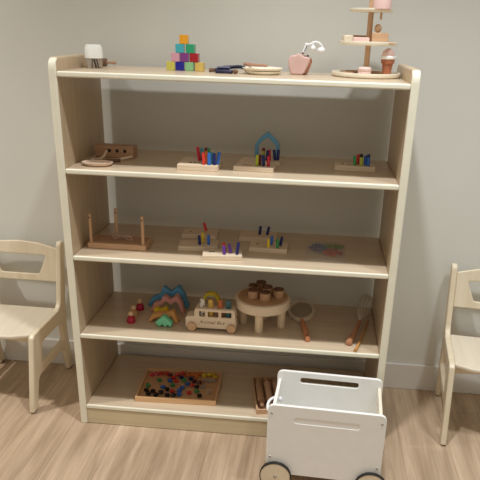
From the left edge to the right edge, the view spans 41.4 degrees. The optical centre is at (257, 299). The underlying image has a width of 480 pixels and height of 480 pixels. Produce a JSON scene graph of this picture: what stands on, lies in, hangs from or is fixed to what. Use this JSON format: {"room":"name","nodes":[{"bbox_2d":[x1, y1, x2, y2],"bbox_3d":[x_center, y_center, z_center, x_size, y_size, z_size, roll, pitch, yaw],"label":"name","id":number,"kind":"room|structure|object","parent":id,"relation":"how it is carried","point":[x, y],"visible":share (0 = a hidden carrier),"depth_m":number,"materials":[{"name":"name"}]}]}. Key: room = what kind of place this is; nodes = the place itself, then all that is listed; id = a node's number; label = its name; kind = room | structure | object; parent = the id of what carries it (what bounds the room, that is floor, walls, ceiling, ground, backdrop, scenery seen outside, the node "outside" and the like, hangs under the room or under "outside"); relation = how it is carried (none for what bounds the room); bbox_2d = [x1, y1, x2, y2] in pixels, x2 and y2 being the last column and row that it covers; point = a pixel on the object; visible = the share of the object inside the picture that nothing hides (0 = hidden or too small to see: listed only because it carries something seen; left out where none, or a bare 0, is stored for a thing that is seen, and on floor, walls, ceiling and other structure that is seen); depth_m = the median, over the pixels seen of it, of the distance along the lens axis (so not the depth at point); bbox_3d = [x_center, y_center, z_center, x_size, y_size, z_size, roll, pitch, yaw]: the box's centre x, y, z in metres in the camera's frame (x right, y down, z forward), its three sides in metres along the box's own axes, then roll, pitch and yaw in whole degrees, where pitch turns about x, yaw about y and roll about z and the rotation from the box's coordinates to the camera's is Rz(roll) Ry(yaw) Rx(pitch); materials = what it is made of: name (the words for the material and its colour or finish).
{"room":"children's room","nodes":[
{"label":"children's room","id":0,"kind":"room"},
{"bbox_2d":[0,0,479,365],"bbox_3d":[-0.036,-0.995,2.475,7.000,2.900,0.100,4,23,4],"label":"wall","id":1,"kind":"structure","parent":0,"point":[440,39],"depth_m":2.56,"materials":[{"name":"paint"}]},
{"bbox_2d":[0,338,479,393],"bbox_3d":[-0.081,0.302,2.965,7.000,0.128,0.012,4,23,4],"label":"baseboard","id":2,"kind":"structure","parent":1,"relation":"attached to","point":[397,375],"depth_m":2.93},
{"bbox_2d":[0,359,479,479],"bbox_3d":[-0.283,1.208,1.109,7.000,0.100,5.000,4,23,4],"label":"floor","id":3,"kind":"structure","parent":0,"point":[52,442],"depth_m":2.49,"materials":[{"name":"brown wood"}]},
{"bbox_2d":[0,240,72,412],"bbox_3d":[-1.076,0.094,2.736,0.391,0.632,0.428,4,23,5],"label":"chair","id":4,"kind":"object","parent":3,"relation":"on","point":[30,325],"visible":1,"depth_m":2.77,"materials":[{"name":"brown wood"}]},
{"bbox_2d":[48,54,420,436],"bbox_3d":[-0.086,-0.189,2.488,1.200,1.405,0.447,4,23,4],"label":"display shelf","id":5,"kind":"object","parent":3,"relation":"on","point":[109,381],"visible":0.73,"depth_m":2.43,"materials":[{"name":"brown wood"}]},
{"bbox_2d":[85,44,102,68],"bbox_3d":[-0.580,-0.862,2.247,0.064,0.078,0.064,4,23,4],"label":"cup","id":6,"kind":"object","parent":5,"relation":"on","point":[93,52],"visible":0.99,"depth_m":2.23,"materials":[{"name":"plastic"}]},
{"bbox_2d":[82,160,112,166],"bbox_3d":[-0.571,-0.486,2.263,0.112,0.012,0.080,4,23,4],"label":"oval dish","id":7,"kind":"object","parent":5,"relation":"on","point":[94,163],"visible":1,"depth_m":2.27,"materials":[{"name":"beige wood"}]},
{"bbox_2d":[91,150,106,159],"bbox_3d":[-0.583,-0.533,2.347,0.019,0.033,0.072,22,30,39],"label":"wooden stick","id":8,"kind":"object","parent":5,"relation":"on","point":[105,152],"visible":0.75,"depth_m":2.35,"materials":[{"name":"brown wood"}]},
{"bbox_2d":[94,159,120,161],"bbox_3d":[-0.550,-0.509,2.321,0.096,0.013,0.016,-4,24,-13],"label":"wooden stick","id":9,"kind":"object","parent":5,"relation":"on","point":[112,160],"visible":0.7,"depth_m":2.32,"materials":[{"name":"brown wood"}]},
{"bbox_2d":[102,58,115,65],"bbox_3d":[-0.571,-0.886,2.367,0.086,0.028,0.028,4,23,4],"label":"wooden rod","id":10,"kind":"object","parent":5,"relation":"on","point":[105,62],"visible":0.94,"depth_m":2.36,"materials":[{"name":"brown wood"}]},
{"bbox_2d":[95,143,136,157],"bbox_3d":[-0.538,-0.568,2.416,0.150,0.045,0.053,4,23,6],"label":"wooden block","id":11,"kind":"object","parent":5,"relation":"on","point":[113,150],"visible":1,"depth_m":2.40,"materials":[{"name":"brown wood"}]},
{"bbox_2d":[88,208,152,250],"bbox_3d":[-0.525,-0.270,2.419,0.224,0.132,0.108,4,23,4],"label":"frame","id":12,"kind":"object","parent":5,"relation":"on","point":[142,243],"visible":0.99,"depth_m":2.40,"materials":[{"name":"brown wood"}]},
{"bbox_2d":[111,234,132,240],"bbox_3d":[-0.522,-0.241,2.438,0.099,0.011,0.062,4,23,4],"label":"string","id":13,"kind":"object","parent":12,"relation":"on","point":[112,235],"visible":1,"depth_m":2.44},
{"bbox_2d":[115,155,131,159],"bbox_3d":[-0.520,-0.520,2.338,0.118,0.016,0.012,-11,26,-28],"label":"wooden stick","id":14,"kind":"object","parent":5,"relation":"on","point":[127,157],"visible":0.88,"depth_m":2.35,"materials":[{"name":"brown wood"}]},
{"bbox_2d":[127,311,135,323],"bbox_3d":[-0.508,0.068,2.544,0.035,0.050,0.035,4,23,4],"label":"doll","id":15,"kind":"object","parent":5,"relation":"on","point":[130,319],"visible":1,"depth_m":2.54},
{"bbox_2d":[131,305,137,317],"bbox_3d":[-0.507,0.045,2.596,0.035,0.050,0.035,4,23,4],"label":"doll","id":16,"kind":"object","parent":5,"relation":"on","point":[133,307],"visible":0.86,"depth_m":2.59},
{"bbox_2d":[136,299,143,310],"bbox_3d":[-0.494,0.019,2.660,0.035,0.050,0.035,4,23,4],"label":"doll","id":17,"kind":"object","parent":5,"relation":"on","point":[139,307],"visible":0.99,"depth_m":2.65},
{"bbox_2d":[154,305,168,311],"bbox_3d":[-0.391,0.048,2.603,0.068,0.046,0.030,4,23,4],"label":"block","id":18,"kind":"object","parent":5,"relation":"on","point":[157,308],"visible":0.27,"depth_m":2.59,"materials":[{"name":"yellow wood"}]},
{"bbox_2d":[148,309,178,322],"bbox_3d":[-0.379,0.063,2.562,0.123,0.052,0.030,4,23,4],"label":"block","id":19,"kind":"object","parent":5,"relation":"on","point":[172,313],"visible":0.88,"depth_m":2.55,"materials":[{"name":"orange wood"}]},
{"bbox_2d":[155,313,173,326],"bbox_3d":[-0.370,0.081,2.521,0.069,0.049,0.030,4,23,4],"label":"block","id":20,"kind":"object","parent":5,"relation":"on","point":[164,320],"visible":1,"depth_m":2.51,"materials":[{"name":"green wood"}]},
{"bbox_2d":[151,294,185,313],"bbox_3d":[-0.374,0.014,2.645,0.145,0.077,0.030,4,23,4],"label":"block","id":21,"kind":"object","parent":5,"relation":"on","point":[166,298],"visible":0.92,"depth_m":2.63,"materials":[{"name":"pink wood"}]},
{"bbox_2d":[148,284,189,307],"bbox_3d":[-0.378,-0.018,2.693,0.175,0.097,0.030,4,23,4],"label":"block","id":22,"kind":"object","parent":5,"relation":"on","point":[178,289],"visible":0.93,"depth_m":2.68,"materials":[{"name":"blue wood"}]},
{"bbox_2d":[166,61,175,69],"bbox_3d":[-0.310,-0.841,2.279,0.030,0.029,0.030,3,23,2],"label":"cube","id":23,"kind":"object","parent":5,"relation":"on","point":[170,65],"visible":0.9,"depth_m":2.27,"materials":[{"name":"yellow wood"}]},
{"bbox_2d":[135,368,221,405],"bbox_3d":[-0.329,0.367,2.701,0.334,0.021,0.246,3,23,2],"label":"tray","id":24,"kind":"object","parent":5,"relation":"on","point":[206,399],"visible":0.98,"depth_m":2.68,"materials":[{"name":"brown wood"}]},
{"bbox_2d":[176,62,184,70],"bbox_3d":[-0.276,-0.839,2.276,0.030,0.029,0.030,4,23,4],"label":"cube","id":25,"kind":"object","parent":5,"relation":"on","point":[180,66],"visible":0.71,"depth_m":2.26,"materials":[{"name":"blue wood"}]},
{"bbox_2d":[171,52,179,61],"bbox_3d":[-0.291,-0.867,2.266,0.030,0.029,0.030,3,23,2],"label":"cube","id":26,"kind":"object","parent":25,"relation":"on","point":[175,57],"visible":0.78,"depth_m":2.25,"materials":[{"name":"pink wood"}]},
{"bbox_2d":[175,44,184,52],"bbox_3d":[-0.275,-0.893,2.253,0.030,0.029,0.030,3,23,3],"label":"cube","id":27,"kind":"object","parent":26,"relation":"on","point":[179,48],"visible":0.97,"depth_m":2.24,"materials":[{"name":"teal wood"}]},
{"bbox_2d":[179,35,188,43],"bbox_3d":[-0.259,-0.920,2.240,0.030,0.029,0.030,3,23,3],"label":"cube","id":28,"kind":"object","parent":27,"relation":"on","point":[183,39],"visible":1,"depth_m":2.23,"materials":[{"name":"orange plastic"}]},
{"bbox_2d":[180,53,189,61],"bbox_3d":[-0.259,-0.865,2.264,0.030,0.029,0.030,4,23,4],"label":"cube","id":29,"kind":"object","parent":25,"relation":"on","point":[184,57],"visible":0.94,"depth_m":2.25,"materials":[{"name":"purple wood"}]},
{"bbox_2d":[185,62,194,70],"bbox_3d":[-0.241,-0.836,2.274,0.030,0.029,0.030,5,23,9],"label":"cube","id":30,"kind":"object","parent":5,"relation":"on","point":[189,66],"visible":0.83,"depth_m":2.26,"materials":[{"name":"green wood"}]},
{"bbox_2d":[190,53,199,61],"bbox_3d":[-0.224,-0.863,2.261,0.030,0.029,0.030,5,23,8],"label":"cube","id":31,"kind":"object","parent":30,"relation":"on","point":[194,57],"visible":1,"depth_m":2.25,"materials":[{"name":"red wood"}]},
{"bbox_2d":[186,44,195,52],"bbox_3d":[-0.237,-0.891,2.250,0.030,0.029,0.030,5,23,8],"label":"cube","id":32,"kind":"object","parent":31,"relation":"on","point":[190,48],"visible":0.99,"depth_m":2.24,"materials":[{"name":"wood"}]},
{"bbox_2d":[178,240,217,250],"bbox_3d":[-0.227,-0.209,2.445,0.150,0.017,0.085,1,23,-2],"label":"board","id":33,"kind":"object","parent":5,"relation":"on","point":[184,245],"visible":0.79,"depth_m":2.42,"materials":[{"name":"brown wood"}]},
{"bbox_2d":[201,232,204,242],"bbox_3d":[-0.210,-0.240,2.443,0.011,0.040,0.011,2,23,5],"label":"peg","id":34,"kind":"object","parent":33,"relation":"on","point":[202,233],"visible":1,"depth_m":2.44,"materials":[{"name":"yellow wood"}]},
{"bbox_2d":[177,158,221,171],"bbox_3d":[-0.206,-0.483,2.273,0.144,0.020,0.115,4,23,4],"label":"board","id":35,"kind":"object","parent":5,"relation":"on","point":[185,164],"visible":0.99,"depth_m":2.22,"materials":[{"name":"brown wood"}]},
{"bbox_2d":[196,147,200,160],"bbox_3d":[-0.212,-0.525,2.281,0.018,0.050,0.011,4,23,4],"label":"peg","id":36,"kind":"object","parent":35,"relation":"on","point":[197,148],"visible":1,"depth_m":2.28,"materials":[{"name":"red wood"}]},
{"bbox_2d":[201,152,205,164],"bbox_3d":[-0.189,-0.494,2.220,0.014,0.042,0.011,4,23,4],"label":"peg","id":37,"kind":"object","parent":35,"relation":"on","point":[202,153],"visible":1,"depth_m":2.22,"materials":[{"name":"red wood"}]},
{"bbox_2d":[207,153,210,164],"bbox_3d":[-0.170,-0.492,2.217,0.011,0.042,0.011,4,23,4],"label":"peg","id":38,"kind":"object","parent":35,"relation":"on","point":[208,154],"visible":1,"depth_m":2.21,"materials":[{"name":"blue wood"}]},
{"bbox_2d":[213,153,215,164],"bbox_3d":[-0.151,-0.492,2.220,0.012,0.040,0.011,4,23,4],"label":"peg","id":39,"kind":"object","parent":35,"relation":"on","point":[214,154],"visible":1,"depth_m":2.21,"materials":[{"name":"blue wood"}]},
{"bbox_2d":[216,152,220,164],"bbox_3d":[-0.137,-0.497,2.229,0.017,0.044,0.011,4,23,4],"label":"peg","id":40,"kind":"object","parent":35,"relation":"on","point":[219,153],"visible":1,"depth_m":2.22,"materials":[{"name":"blue wood"}]},
{"bbox_2d":[181,228,218,238],"bbox_3d":[-0.233,-0.270,2.586,0.142,0.017,0.085,3,23,3],"label":"board","id":41,"kind":"object","parent":5,"relation":"on","point":[188,232],"visible":0.99,"depth_m":2.56,"materials":[{"name":"brown wood"}]},
{"bbox_2d":[195,62,204,70],"bbox_3d":[-0.206,-0.834,2.271,0.030,0.029,0.030,6,23,11],"label":"cube","id":42,"kind":"object","parent":5,"relation":"on","point":[199,66],"visible":1,"depth_m":2.26,"materials":[{"name":"yellow wood"}]},
{"bbox_2d":[185,304,237,333],"bbox_3d":[-0.181,0.071,2.501,0.200,0.094,0.070,4,23,4],"label":"bus","id":43,"kind":"object","parent":5,"relation":"on","point":[193,319],"visible":0.98,"depth_m":2.48,"materials":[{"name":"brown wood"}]},
{"bbox_2d":[200,298,204,315],"bbox_3d":[-0.216,0.029,2.487,0.021,0.073,0.022,4,23,4],"label":"peg","id":44,"kind":"object","parent":43,"relation":"in","point":[202,300],"visible":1,"depth_m":2.48,"materials":[{"name":"white wood"}]},
{"bbox_2d":[208,299,212,316],"bbox_3d":[-0.183,0.031,2.484,0.021,0.073,0.022,4,23,4],"label":"peg","id":45,"kind":"object","parent":43,"relation":"in","point":[210,301],"visible":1,"depth_m":2.47,"materials":[{"name":"yellow wood"}]},
{"bbox_2d":[218,299,222,316],"bbox_3d":[-0.145,0.034,2.482,0.021,0.073,0.021,4,23,4],"label":"peg","id":46,"kind":"object","parent":43,"relation":"in","point":[220,302],"visible":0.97,"depth_m":2.47,"materials":[{"name":"orange wood"}]},
{"bbox_2d":[226,300,230,317],"bbox_3d":[-0.114,0.036,2.478,0.021,0.073,0.024,4,23,4],"label":"peg","id":47,"kind":"object","parent":43,"relation":"in","point":[228,302],"visible":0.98,"depth_m":2.47,"materials":[{"name":"teal wood"}]},
{"bbox_2d":[203,291,219,312],"bbox_3d":[-0.186,0.026,2.569,0.078,0.125,0.026,4,23,4],"label":"block","id":48,"kind":"object","parent":5,"relation":"on","point":[209,293],"visible":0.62,"depth_m":2.54,"materials":[{"name":"yellow wood"}]},
{"bbox_2d":[202,249,241,260],"bbox_3d":[-0.131,-0.167,2.352,0.146,0.017,0.080,1,23,-3],"label":"board","id":49,"kind":"object","parent":5,"relation":"on","point":[208,254],"visible":0.99,"depth_m":2.32,"materials":[{"name":"brown wood"}]},
{"bbox_2d":[235,242,239,254],"bbox_3d":[-0.072,-0.188,2.322,0.016,0.048,0.011,4,23,4],"label":"peg","id":50,"kind":"object","parent":49,"relation":"on","point":[238,243],"visible":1,"depth_m":2.32,"materials":[{"name":"wood"}]},
{"bbox_2d":[209,65,244,73],"bbox_3d":[-0.107,-0.806,2.215,0.137,0.028,0.074,4,23,4],"label":"toy","id":51,"kind":"object","parent":5,"relation":"on","point":[220,69],"visible":0.99,"depth_m":2.20,"materials":[{"name":"blue wood"}]},
{"bbox_2d":[233,161,277,172],"bbox_3d":[-0.007,-0.477,2.278,0.144,0.016,0.096,6,23,10],"label":"board","id":52,"kind":"object","parent":5,"relation":"on","point":[241,165],"visible":0.98,"depth_m":2.24,"materials":[{"name":"brown wood"}]},
{"bbox_2d":[255,155,258,165],"bbox_3d":[-0.002,-0.494,2.249,0.011,0.039,0.011,5,23,4],"label":"peg","id":53,"kind":"object","parent":52,"relation":"on","point":[257,156],"visible":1,"depth_m":2.25,"materials":[{"name":"yellow wood"}]},
{"bbox_2d":[262,155,264,165],"bbox_3d":[0.021,-0.494,2.250,0.014,0.038,0.011,4,23,4],"label":"peg","id":54,"kind":"object","parent":52,"relation":"on","point":[263,156],"visible":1,"depth_m":2.25,"materials":[{"name":"blue wood"}]},
{"bbox_2d":[267,156,269,166],"bbox_3d":[0.038,-0.490,2.244,0.011,0.037,0.011,4,23,4],"label":"peg","id":55,"kind":"object","parent":52,"relation":"on","point":[268,157],"visible":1,"depth_m":2.24,"materials":[{"name":"red wood"}]},
{"bbox_2d":[239,231,276,241],"bbox_3d":[0.003,-0.256,2.572,0.146,0.017,0.085,4,23,4],"label":"board","id":56,"kind":"object","parent":5,"relation":"on","point":[245,235],"visible":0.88,"depth_m":2.54,"materials":[{"name":"brown wood"}]},
{"bbox_2d":[240,156,281,165],"bbox_3d":[0.013,-0.521,2.386,0.150,0.014,0.088,5,23,7],"label":"board","id":57,"kind":"object","parent":5,"relation":"on","point":[245,158],"visible":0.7,"depth_m":2.37,"materials":[{"name":"brown wood"}]},
{"bbox_2d":[273,150,276,159],"bbox_3d":[0.063,-0.540,2.366,0.016,0.039,0.011,4,23,4],"label":"peg","id":58,"kind":"object","parent":57,"relation":"on","point":[274,151],"visible":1,"depth_m":2.36,"materials":[{"name":"blue wood"}]},
{"bbox_2d":[235,287,289,333],"bbox_3d":[0.019,0.044,2.539,0.220,0.127,0.220,4,23,4],"label":"display stand","id":59,"kind":"object","parent":5,"relation":"on","point":[261,310],"visible":0.79,"depth_m":2.47,"materials":[{"name":"brown wood"}]},
{"bbox_2d":[248,287,258,298],"bbox_3d":[-0.017,-0.025,2.489,0.042,0.036,0.042,-1,23,-6],"label":"cup","id":60,"kind":"object","parent":59,"relation":"on","point":[253,293],"visible":1,"depth_m":2.48,"materials":[{"name":"brown wood"}]},
{"bbox_2d":[248,283,258,288],"bbox_3d":[-0.016,-0.044,2.534,0.042,0.036,0.042,-3,24,-12],"label":"cup","id":61,"kind":"object","parent":59,"relation":"on","point":[250,285],"visible":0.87,"depth_m":2.52,"materials":[{"name":"brown wood"}]},
{"bbox_2d":[256,280,266,290],"bbox_3d":[0.015,-0.058,2.568,0.042,0.036,0.042,18,28,33],"label":"cup","id":62,"kind":"object","parent":59,"relation":"on","point":[260,282],"visible":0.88,"depth_m":2.55,"materials":[{"name":"brown wood"}]},
{"bbox_2d":[260,290,270,301],"bbox_3d":[0.030,-0.016,2.471,0.042,0.036,0.042,-2,23,-10],"label":"cup","id":63,"kind":"object","parent":59,"relation":"on","point":[265,295],"visible":1,"depth_m":2.46,"materials":[{"name":"brown wood"}]},
{"bbox_2d":[262,284,272,294],"bbox_3d":[0.038,-0.039,2.526,0.042,0.036,0.042,18,28,33],"label":"cup","id":64,"kind":"object","parent":59,"relation":"on","point":[269,287],"visible":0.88,"depth_m":2.51,"materials":[{"name":"brown wood"}]},
{"bbox_2d":[273,287,283,298],"bbox_3d":[0.083,-0.027,2.502,0.042,0.036,0.042,-5,24,-16],"label":"cup","id":65,"kind":"object","parent":59,"relation":"on","point":[278,292],"visible":1,"depth_m":2.49,"materials":[{"name":"brown wood"}]},
{"bbox_2d":[245,70,280,74],"bbox_3d":[0.018,-0.795,2.218,0.128,0.011,0.130,4,23,4],"label":"wooden plate","id":66,"kind":"object","parent":5,"relation":"on","point":[247,72],"visible":0.75,"depth_m":2.17,"materials":[{"name":"beige paint"}]},
{"bbox_2d":[242,66,282,71],"bbox_3d":[0.015,-0.805,2.214,0.146,0.011,0.140,4,23,4],"label":"wooden plate","id":67,"kind":"object","parent":66,"relation":"on","point":[247,68],"visible":0.89,"depth_m":2.17,"materials":[{"name":"beige paint"}]},
{"bbox_2d":[243,62,267,66],"bbox_3d":[-0.008,-0.831,2.241,0.098,0.013,0.017,16,27,31],"label":"wooden stick","id":68,"kind":"object","parent":67,"relation":"on","point":[244,63],"visible":1,"depth_m":2.24,"materials":[{"name":"wood"}]},
{"bbox_2d":[252,376,276,413],"bbox_3d":[0.046,0.397,2.657,0.121,0.021,0.263,0,23,-5],"label":"tray","id":69,"kind":"object","parent":5,"relation":"on","point":[259,410],"visible":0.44,"depth_m":2.66,"materials":[{"name":"brown wood"}]},
{"bbox_2d":[255,378,264,406],"bbox_3d":[0.010,0.386,2.650,0.029,0.029,0.214,0,23,-5],"label":"roller","id":70,"kind":"object","parent":69,"relation":"on","point":[259,388],"visible":1,"depth_m":2.62,"materials":[{"name":"brown wood"}]},
{"bbox_2d":[263,378,272,404],"bbox_3d":[0.045,0.386,2.652,0.030,0.030,0.214,0,23,-5],"label":"roller","id":71,"kind":"object","parent":69,"relation":"on","point":[267,387],"visible":0.84,"depth_m":2.65,"materials":[{"name":"brown wood"}]},
{"bbox_2d":[272,378,276,395],"bbox_3d":[0.082,0.386,2.656,0.029,0.029,0.214,0,23,-5],"label":"roller","id":72,"kind":"object","parent":69,"relation":"on","point":[274,383],"visible":0.41,"depth_m":2.69,"materials":[{"name":"brown wood"}]},
{"bbox_2d":[255,131,279,157],"bbox_3d":[0.038,-0.592,2.438,0.094,0.105,0.030,4,23,4],"label":"block","id":73,"kind":"object","parent":5,"relation":"on","point":[268,134],"visible":0.92,"depth_m":2.42,"materials":[{"name":"teal wood"}]},
{"bbox_2d":[249,241,288,253],"bbox_3d":[0.044,-0.203,2.449,0.146,0.017,0.085,4,23,6],"label":"board","id":74,"kind":"object","parent":5,"relation":"on","point":[255,246],"visible":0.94,"depth_m":2.42,"materials":[{"name":"brown wood"}]},
{"bbox_2d":[288,52,311,74],"bbox_3d":[0.150,-0.836,2.244,0.084,0.074,0.049,4,23,4],"label":"vase","id":75,"kind":"object","parent":5,"relation":"on","point":[298,64],"visible":1,"depth_m":2.22,"materials":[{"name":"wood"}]},
{"bbox_2d":[302,41,324,52],"bbox_3d":[0.196,-0.879,2.207,0.080,0.040,0.021,2,23,1],"label":"cord","id":76,"kind":"object","parent":75,"relation":"attached to","point":[321,49],"visible":1,"depth_m":2.20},
{"bbox_2d":[287,300,314,341],"bbox_3d":[0.177,0.078,2.605,0.118,0.022,0.382,4,23,4],"label":"hand magnifier","id":77,"kind":"object","parent":5,"relation":"on","point":[302,320],"visible":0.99,"depth_m":2.62,"materials":[{"name":"beige wood"}]},
{"bbox_2d":[308,243,327,251],"bbox_3d":[0.237,-0.207,2.473,0.086,0.014,0.084,22,30,39],"label":"beads","id":78,"kind":"object","parent":5,"relation":"on","point":[316,246],"visible":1,"depth_m":2.46},
{"bbox_2d":[322,249,342,255],"bbox_3d":[0.284,-0.182,2.421,0.073,0.013,0.074,-15,28,-34],"label":"beads","id":79,"kind":"object","parent":5,"relation":"on","point":[332,252],"visible":1,"depth_m":2.41},
{"bbox_2d":[324,244,343,248],"bbox_3d":[0.292,-0.212,2.491,0.096,0.013,0.055,1,23,-1],"label":"beads","id":80,"kind":"object","parent":5,"relation":"on","point":[338,246],"visible":0.96,"depth_m":2.48},
{"bbox_2d":[334,162,374,171],"bbox_3d":[0.355,-0.487,2.326,0.145,0.018,0.070,4,23,4],"label":"board","id":81,"kind":"object","parent":5,"relation":"on","point":[342,166],"visible":0.98,"depth_m":2.30,"materials":[{"name":"brown wood"}]},
{"bbox_2d":[356,154,359,163],"bbox_3d":[0.368,-0.514,2.322,0.011,0.036,0.011,4,23,4],"label":"peg","id":82,"kind":"object","parent":81,"relation":"on","point":[358,155],"visible":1,"depth_m":2.32,"materials":[{"name":"red wood"}]},
{"bbox_2d":[360,154,362,165],"bbox_3d":[0.375,-0.505,2.292,0.015,0.043,0.013,9,24,16],"label":"peg","id":83,"kind":"object","parent":81,"relation":"on","point":[361,155],"visible":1,"depth_m":2.29,"materials":[{"name":"yellow wood"}]},
{"bbox_2d":[367,154,369,165],"bbox_3d":[0.401,-0.504,2.292,0.014,0.043,0.013,15,26,28],"label":"peg","id":84,"kind":"object","parent":81,"relation":"on","point":[368,155],"visible":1,"depth_m":2.29,"materials":[{"name":"blue wood"}]},
{"bbox_2d":[346,294,372,344],"bbox_3d":[0.416,0.073,2.558,0.062,0.082,0.372,8,24,14],"label":"whisk","id":85,"kind":"object","parent":5,"relation":"on","point":[351,337],"visible":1,"depth_m":2.59,"materials":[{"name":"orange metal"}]},
{"bbox_2d":[353,320,368,351],"bbox_3d":[0.411,0.139,2.491,0.014,0.012,0.292,9,24,17],"label":"wooden stick","id":86,"kind":"object","parent":5,"relation":"on","point":[366,324],"visible":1,"depth_m":2.46,"materials":[{"name":"brown wood"}]},
{"bbox_2d":[331,0,400,78],"bbox_3d":[0.387,-0.912,2.201,0.244,0.262,0.244,4,23,4],"label":"tiered stand","id":87,"kind":"object","parent":5,"relation":"on","point":[339,73],"visible":0.89,"depth_m":2.15,"materials":[{"name":"beige paint"}]},
{"bbox_2d":[342,35,353,40],"bbox_3d":[0.314,-0.910,2.210,0.034,0.024,0.050,0,23,-3],"label":"bread","id":88,"kind":"object","parent":87,"relation":"on","point":[344,37],"visible":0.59,"depth_m":2.19,"materials":[{"name":"beige wood"}]},
{"bbox_2d":[345,70,357,72],"bbox_3d":[0.342,-0.820,2.281,0.050,0.010,0.016,1,23,-1],"label":"biscuit","id":89,"kind":"object","parent":87,"relation":"on","point":[353,71],"visible":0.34,"depth_m":2.27,"materials":[{"name":"brown wood"}]},
{"bbox_2d":[353,37,369,41],"bbox_3d":[0.353,-0.885,2.162,0.054,0.018,0.034,4,23,4],"label":"cake","id":90,"kind":"object","parent":87,"relation":"on","point":[354,38],"visible":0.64,"depth_m":2.15,"materials":[{"name":"pink wood"}]},
{"bbox_2d":[358,67,370,73],"bbox_3d":[0.366,-0.782,2.171,0.046,0.028,0.046,4,23,4],"label":"cake","id":91,"kind":"object","parent":87,"relation":"on","point":[361,70],"visible":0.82,"depth_m":2.15,"materials":[{"name":"pink wood"}]},
{"bbox_2d":[331,70,400,78],"bbox_3d":[0.383,-0.799,2.249,0.244,0.016,0.244,4,23,4],"label":"tray","id":92,"kind":"object","parent":87,"relation":"attached to","point":[339,73],"depth_m":2.16,"materials":[{"name":"beige paint"}]},
{"bbox_2d":[339,40,397,45],"bbox_3d":[0.386,-0.893,2.209,0.202,0.013,0.202,4,23,4],"label":"tray","id":93,"kind":"object","parent":87,"relation":"on","point":[364,43],"depth_m":2.13,"materials":[{"name":"beige paint"}]},
{"bbox_2d":[350,8,392,12],"bbox_3d":[0.389,-0.989,2.169,0.148,0.011,0.148,4,23,4],"label":"tray","id":94,"kind":"object","parent":87,"relation":"on","point":[364,10],"depth_m":2.12,"materials":[{"name":"beige paint"}]},
{"bbox_2d":[371,71,381,73],"bbox_3d":[0.428,-0.816,2.278,0.052,0.010,0.016,5,23,7],"label":"biscuit","id":95,"kind":"object","parent":87,"relation":"on","point":[372,72],"visible":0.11,"depth_m":2.27,"materials":[{"name":"brown wood"}]},
{"bbox_2d":[371,33,388,41],"bbox_3d":[0.419,-0.896,2.172,0.056,0.034,0.034,4,23,4],"label":"cake","id":96,"kind":"object","parent":87,"relation":"on","point":[375,37],"visible":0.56,"depth_m":2.16,"materials":[{"name":"brown wood"}]},
{"bbox_2d":[374,24,381,32],"bbox_3d":[0.411,-0.924,2.161,0.025,0.028,0.025,4,23,4],"label":"ball","id":97,"kind":"object","parent":96,"relation":"on","point":[378,27],"visible":1,"depth_m":2.15,"materials":[{"name":"brown wood"}]},
{"bbox_2d":[373,0,391,9],"bbox_3d":[0.415,-0.987,2.104,0.060,0.047,0.060,4,23,4],"label":"cake","id":98,"kind":"object","parent":87,"relation":"on","point":[378,4],"visible":0.91,"depth_m":2.08,"materials":[{"name":"pink wood"}]},
{"bbox_2d":[380,48,395,73],"bbox_3d":[0.450,-0.822,2.192,0.053,0.088,0.053,4,23,4],"label":"ice cream","id":99,"kind":"object","parent":87,"relation":"on","point":[388,57],"visible":0.92,"depth_m":2.17,"materials":[{"name":"brown wood"}]},
{"bbox_2d":[259,369,386,479],"bbox_3d":[0.250,0.479,2.305,0.445,0.338,0.297,5,23,7],"label":"wagon","id":100,"kind":"object","parent":3,"relation":"on","point":[335,432],"visible":1,"depth_m":2.20,"materials":[{"name":"white paint"}]},
{"bbox_2d":[435,263,479,444],"bbox_3d":[0.955,0.231,2.564,0.391,0.632,0.428,6,23,10],"label":"chair","id":101,"kind":"object","parent":3,"relation":"on","point":[461,354],"visible":1,"depth_m":2.63,"materials":[{"name":"brown wood"}]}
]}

